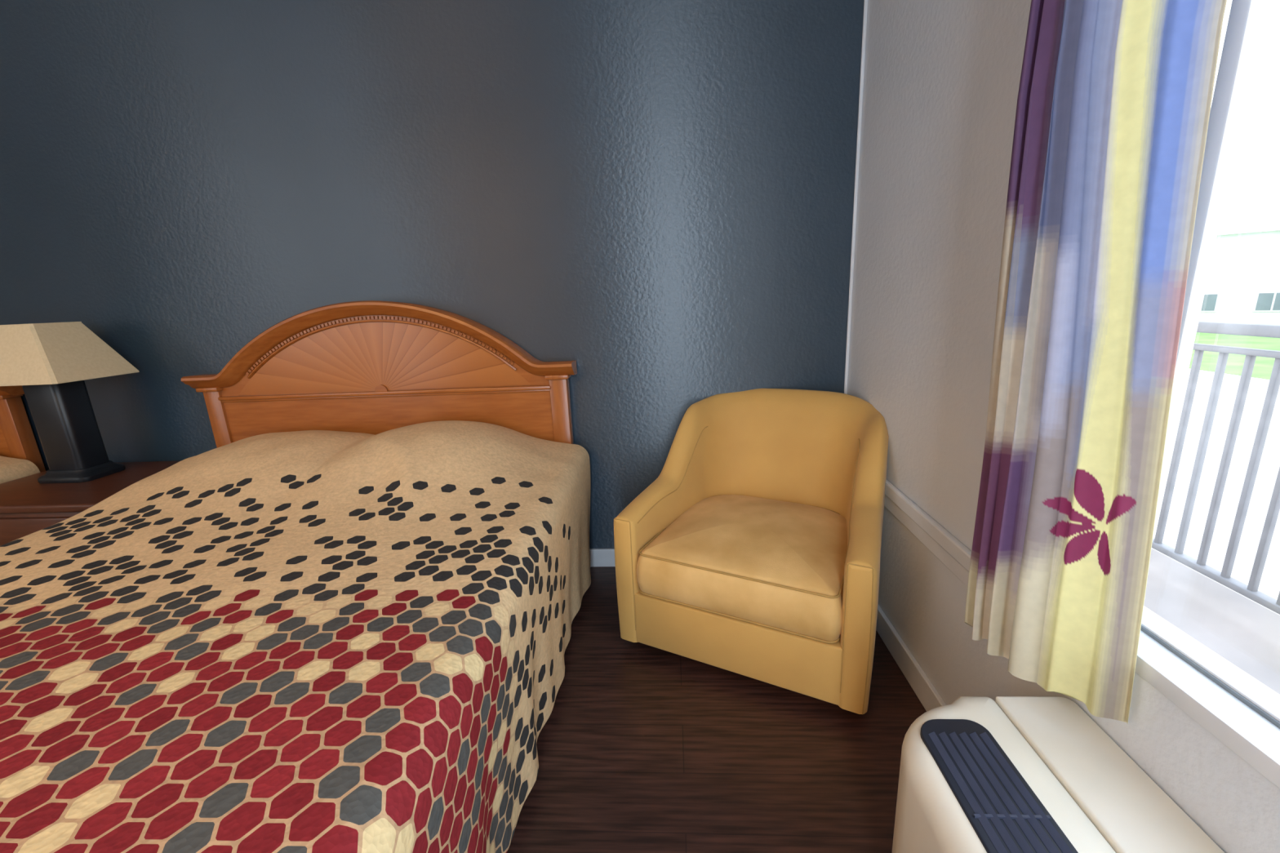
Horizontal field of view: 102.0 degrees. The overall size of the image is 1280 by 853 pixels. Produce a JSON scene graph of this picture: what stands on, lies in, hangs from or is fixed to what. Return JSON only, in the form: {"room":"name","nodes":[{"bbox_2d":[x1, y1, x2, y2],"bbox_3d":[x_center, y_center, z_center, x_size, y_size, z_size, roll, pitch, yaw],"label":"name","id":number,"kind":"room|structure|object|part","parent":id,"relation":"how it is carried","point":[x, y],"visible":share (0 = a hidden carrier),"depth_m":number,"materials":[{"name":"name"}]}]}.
{"room":"hotel room","nodes":[
{"label":"hotel room","id":0,"kind":"room"},
{"bbox_2d":[0,0,863,548],"bbox_3d":[-2.217,-0.464,2.222,6.315,2.540,0.100,-2,14,4],"label":"wall","id":1,"kind":"structure","parent":0,"point":[655,197],"depth_m":1.98,"materials":[{"name":"blue paint"}]},
{"bbox_2d":[589,548,615,567],"bbox_3d":[-2.181,0.644,2.440,6.095,0.085,0.014,-2,14,4],"label":"baseboard","id":2,"kind":"structure","parent":1,"relation":"attached to","point":[598,557],"depth_m":2.30,"materials":[{"name":"paint"}]},
{"bbox_2d":[844,0,867,394],"bbox_3d":[0.799,-0.628,1.949,0.012,2.355,0.010,-2,14,4],"label":"trim","id":3,"kind":"structure","parent":1,"relation":"attached to","point":[865,2],"depth_m":1.89,"materials":[{"name":"paint"}]},
{"bbox_2d":[506,566,926,852],"bbox_3d":[-2.385,1.428,-0.282,6.195,0.100,5.890,-2,14,4],"label":"floor","id":4,"kind":"structure","parent":0,"point":[642,748],"depth_m":1.33,"materials":[{"name":"brown wood"}]},
{"bbox_2d":[0,385,45,472],"bbox_3d":[-3.507,0.396,1.384,1.610,1.194,2.055,-2,14,4],"label":"bed","id":5,"kind":"object","parent":4,"relation":"on","point":[17,439],"visible":0.31,"depth_m":2.26,"materials":[{"name":"orange wood"}]},
{"bbox_3d":[-3.460,0.061,2.333,1.510,0.940,0.040,-2,14,4],"label":"headboard","id":6,"kind":"part","parent":5,"relation":"part of","materials":[{"name":"orange wood"}]},
{"bbox_3d":[-3.477,-0.265,2.224,1.600,0.323,0.103,-2,14,4],"label":"arch molding","id":7,"kind":"part","parent":5,"relation":"part of","materials":[{"name":"orange wood"}]},
{"bbox_2d":[0,456,39,484],"bbox_3d":[-3.437,0.611,1.373,1.540,0.685,2.015,-2,14,4],"label":"bedspread","id":8,"kind":"object","parent":5,"relation":"on","point":[11,468],"visible":0.17,"depth_m":2.20,"materials":[{"name":"beige fabric"}]},
{"bbox_2d":[0,461,179,546],"bbox_3d":[-2.182,0.486,2.109,0.745,0.550,0.537,-2,14,4],"label":"nightstand","id":9,"kind":"object","parent":4,"relation":"on","point":[28,506],"visible":0.04,"depth_m":1.88,"materials":[{"name":"brown wood"}]},
{"bbox_3d":[-2.200,0.421,1.857,0.665,0.200,0.019,-2,14,4],"label":"drawer","id":10,"kind":"part","parent":9,"relation":"part of","materials":[{"name":"brown wood"}]},
{"bbox_2d":[0,321,139,484],"bbox_3d":[-2.295,-0.095,2.050,0.412,0.615,0.316,-2,14,4],"label":"table lamp","id":11,"kind":"object","parent":9,"relation":"on","point":[51,362],"visible":1,"depth_m":2.01,"materials":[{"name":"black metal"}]},
{"bbox_3d":[-2.304,-0.289,2.002,0.412,0.215,0.316,-2,14,4],"label":"lamp shade","id":12,"kind":"part","parent":11,"relation":"part of","materials":[{"name":"beige fabric"}]},
{"bbox_2d":[181,300,577,623],"bbox_3d":[-1.093,0.325,1.227,1.610,1.194,2.055,-2,14,4],"label":"headboard","id":13,"kind":"object","parent":4,"relation":"on","point":[375,367],"visible":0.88,"depth_m":2.10,"materials":[{"name":"orange wood"}]},
{"bbox_3d":[-1.764,0.257,2.279,0.070,0.875,0.054,-2,14,4],"label":"post","id":14,"kind":"part","parent":13,"relation":"part of","materials":[{"name":"brown wood"}]},
{"bbox_2d":[0,420,591,852],"bbox_3d":[-1.023,0.540,1.215,1.540,0.685,2.015,-2,14,4],"label":"bedspread","id":15,"kind":"object","parent":13,"relation":"on","point":[306,641],"visible":1,"depth_m":0.99,"materials":[{"name":"multicoloured fabric"}]},
{"bbox_3d":[-1.063,-0.336,2.067,1.600,0.323,0.103,-2,14,4],"label":"arch molding","id":16,"kind":"part","parent":13,"relation":"part of","materials":[{"name":"orange wood"}]},
{"bbox_3d":[-1.063,-0.332,2.072,1.121,0.214,0.014,-2,14,4],"label":"dentil trim","id":17,"kind":"part","parent":13,"relation":"part of","materials":[{"name":"brown wood"}]},
{"bbox_3d":[-1.057,-0.314,2.075,1.127,0.223,0.017,-2,14,4],"label":"molding","id":18,"kind":"part","parent":13,"relation":"part of","materials":[{"name":"orange wood"}]},
{"bbox_3d":[-1.054,-0.132,2.118,1.400,0.025,0.023,-2,14,4],"label":"ledge molding","id":19,"kind":"part","parent":13,"relation":"part of","materials":[{"name":"orange wood"}]},
{"bbox_3d":[-1.047,-0.010,2.175,1.510,0.940,0.040,-2,14,4],"label":"headboard","id":20,"kind":"part","parent":13,"relation":"part of","materials":[{"name":"orange wood"}]},
{"bbox_3d":[-0.307,0.214,2.184,0.070,0.875,0.054,-2,14,4],"label":"post","id":21,"kind":"part","parent":13,"relation":"part of","materials":[{"name":"brown wood"}]},
{"bbox_2d":[613,388,888,715],"bbox_3d":[0.437,0.320,1.815,0.786,0.783,0.795,5,16,28],"label":"armchair","id":22,"kind":"object","parent":4,"relation":"on","point":[753,551],"visible":1,"depth_m":1.64,"materials":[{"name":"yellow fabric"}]},
{"bbox_3d":[0.291,0.643,1.601,0.644,0.183,0.117,5,16,28],"label":"panel","id":23,"kind":"part","parent":22,"relation":"part of","materials":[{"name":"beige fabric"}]},
{"bbox_2d":[636,494,847,640],"bbox_3d":[0.393,0.403,1.748,0.630,0.204,0.601,5,16,28],"label":"seat cushion","id":24,"kind":"object","parent":22,"relation":"on","point":[772,565],"depth_m":1.57,"materials":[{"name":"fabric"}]},
{"bbox_2d":[847,0,1279,852],"bbox_3d":[0.710,0.152,-0.782,0.120,2.540,5.690,-2,14,4],"label":"wall","id":25,"kind":"structure","parent":0,"point":[942,77],"depth_m":1.31,"materials":[{"name":"grey paint"}]},
{"bbox_2d":[875,604,946,711],"bbox_3d":[0.818,0.706,1.642,0.014,0.085,1.226,-2,14,4],"label":"baseboard","id":26,"kind":"structure","parent":25,"relation":"attached to","point":[927,695],"depth_m":1.56,"materials":[{"name":"paint"}]},
{"bbox_2d":[892,696,1224,852],"bbox_3d":[0.577,0.815,0.460,0.340,0.426,1.098,-2,14,4],"label":"air conditioner","id":27,"kind":"object","parent":25,"relation":"attached to","point":[1006,774],"visible":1,"depth_m":0.77,"materials":[{"name":"beige plastic"}]},
{"bbox_3d":[0.512,0.559,0.692,0.114,0.023,0.404,-2,14,4],"label":"vent frame","id":28,"kind":"part","parent":27,"relation":"part of","materials":[{"name":"black plastic"}]},
{"bbox_2d":[884,0,1279,789],"bbox_3d":[0.760,-0.299,0.469,0.118,1.695,3.040,-2,14,4],"label":"window","id":29,"kind":"structure","parent":25,"relation":"in","point":[1239,710],"depth_m":0.71,"materials":[{"name":"white paint"}]},
{"bbox_3d":[0.745,0.534,0.102,0.059,0.030,1.920,-2,14,4],"label":"sill","id":30,"kind":"part","parent":29,"relation":"part of","materials":[{"name":"white paint"}]},
{"bbox_3d":[0.762,-0.234,-0.092,0.045,1.550,1.920,-2,14,4],"label":"frame","id":31,"kind":"part","parent":29,"relation":"part of","materials":[{"name":"white paint"}]},
{"bbox_3d":[0.604,-1.068,-0.294,0.085,0.030,2.220,-2,14,4],"label":"curtain rod","id":32,"kind":"object","parent":25,"relation":"attached to","visible":0},
{"bbox_2d":[964,0,1226,723],"bbox_3d":[0.643,-0.416,0.735,0.102,1.726,0.338,-5,14,-10],"label":"curtain","id":33,"kind":"object","parent":32,"relation":"hanging from","point":[1114,99],"visible":1,"depth_m":0.77,"materials":[{"name":"fabric"}]},
{"label":"outside","id":34,"kind":"structure","parent":0,"visible":0},
{"bbox_2d":[1188,332,1279,379],"bbox_3d":[58.501,-6.080,31.240,67.000,0.220,110.000,-2,14,4],"label":"lawn","id":35,"kind":"structure","parent":34,"point":[1263,366],"depth_m":26.78,"materials":[{"name":"green plant"}]},
{"bbox_2d":[1199,198,1279,323],"bbox_3d":[46.221,-11.871,37.719,9.200,9.000,33.200,-15,18,-40],"label":"building","id":36,"kind":"structure","parent":35,"relation":"on","point":[1243,283],"depth_m":36.40,"materials":[{"name":"white paint"}]},
{"bbox_3d":[41.473,-9.034,37.760,0.080,1.160,0.680,-15,18,-40],"label":"pane","id":37,"kind":"part","parent":36,"relation":"part of","materials":[{"name":"glass"}]},
{"bbox_3d":[43.217,-8.636,35.846,0.080,1.160,0.680,-15,18,-40],"label":"pane","id":38,"kind":"part","parent":36,"relation":"part of","materials":[{"name":"glass"}]},
{"bbox_3d":[43.736,-8.517,35.276,0.080,1.160,0.680,-15,18,-40],"label":"pane","id":39,"kind":"part","parent":36,"relation":"part of","materials":[{"name":"glass"}]},
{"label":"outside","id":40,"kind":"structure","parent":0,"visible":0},
{"bbox_2d":[1151,368,1279,615],"bbox_3d":[15.112,-4.795,34.070,20.000,0.200,110.000,-2,14,4],"label":"pavement","id":41,"kind":"structure","parent":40,"point":[1269,464],"depth_m":10.53,"materials":[{"name":"concrete"}]},
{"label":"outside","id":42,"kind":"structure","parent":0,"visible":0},
{"bbox_2d":[1143,548,1279,694],"bbox_3d":[1.649,0.554,2.627,1.285,0.130,13.000,-2,14,4],"label":"floor","id":43,"kind":"structure","parent":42,"point":[1243,632],"depth_m":1.82,"materials":[{"name":"concrete"}]},
{"bbox_2d":[1151,320,1279,614],"bbox_3d":[2.129,-0.072,2.700,0.070,1.005,7.500,-2,14,4],"label":"balcony railing","id":44,"kind":"object","parent":43,"relation":"on","point":[1224,577],"visible":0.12,"depth_m":1.82,"materials":[{"name":"metal"}]},
{"bbox_3d":[2.146,0.311,2.795,0.040,0.025,7.500,-2,14,4],"label":"rail","id":45,"kind":"part","parent":44,"relation":"part of","materials":[{"name":"metal"}]},
{"bbox_3d":[2.111,-0.467,2.601,0.040,0.020,7.500,-2,14,4],"label":"rail","id":46,"kind":"part","parent":44,"relation":"part of","materials":[{"name":"metal"}]},
{"bbox_3d":[2.107,-0.539,2.583,0.070,0.040,7.500,-2,14,4],"label":"rail","id":47,"kind":"part","parent":44,"relation":"part of","materials":[{"name":"metal"}]}
]}

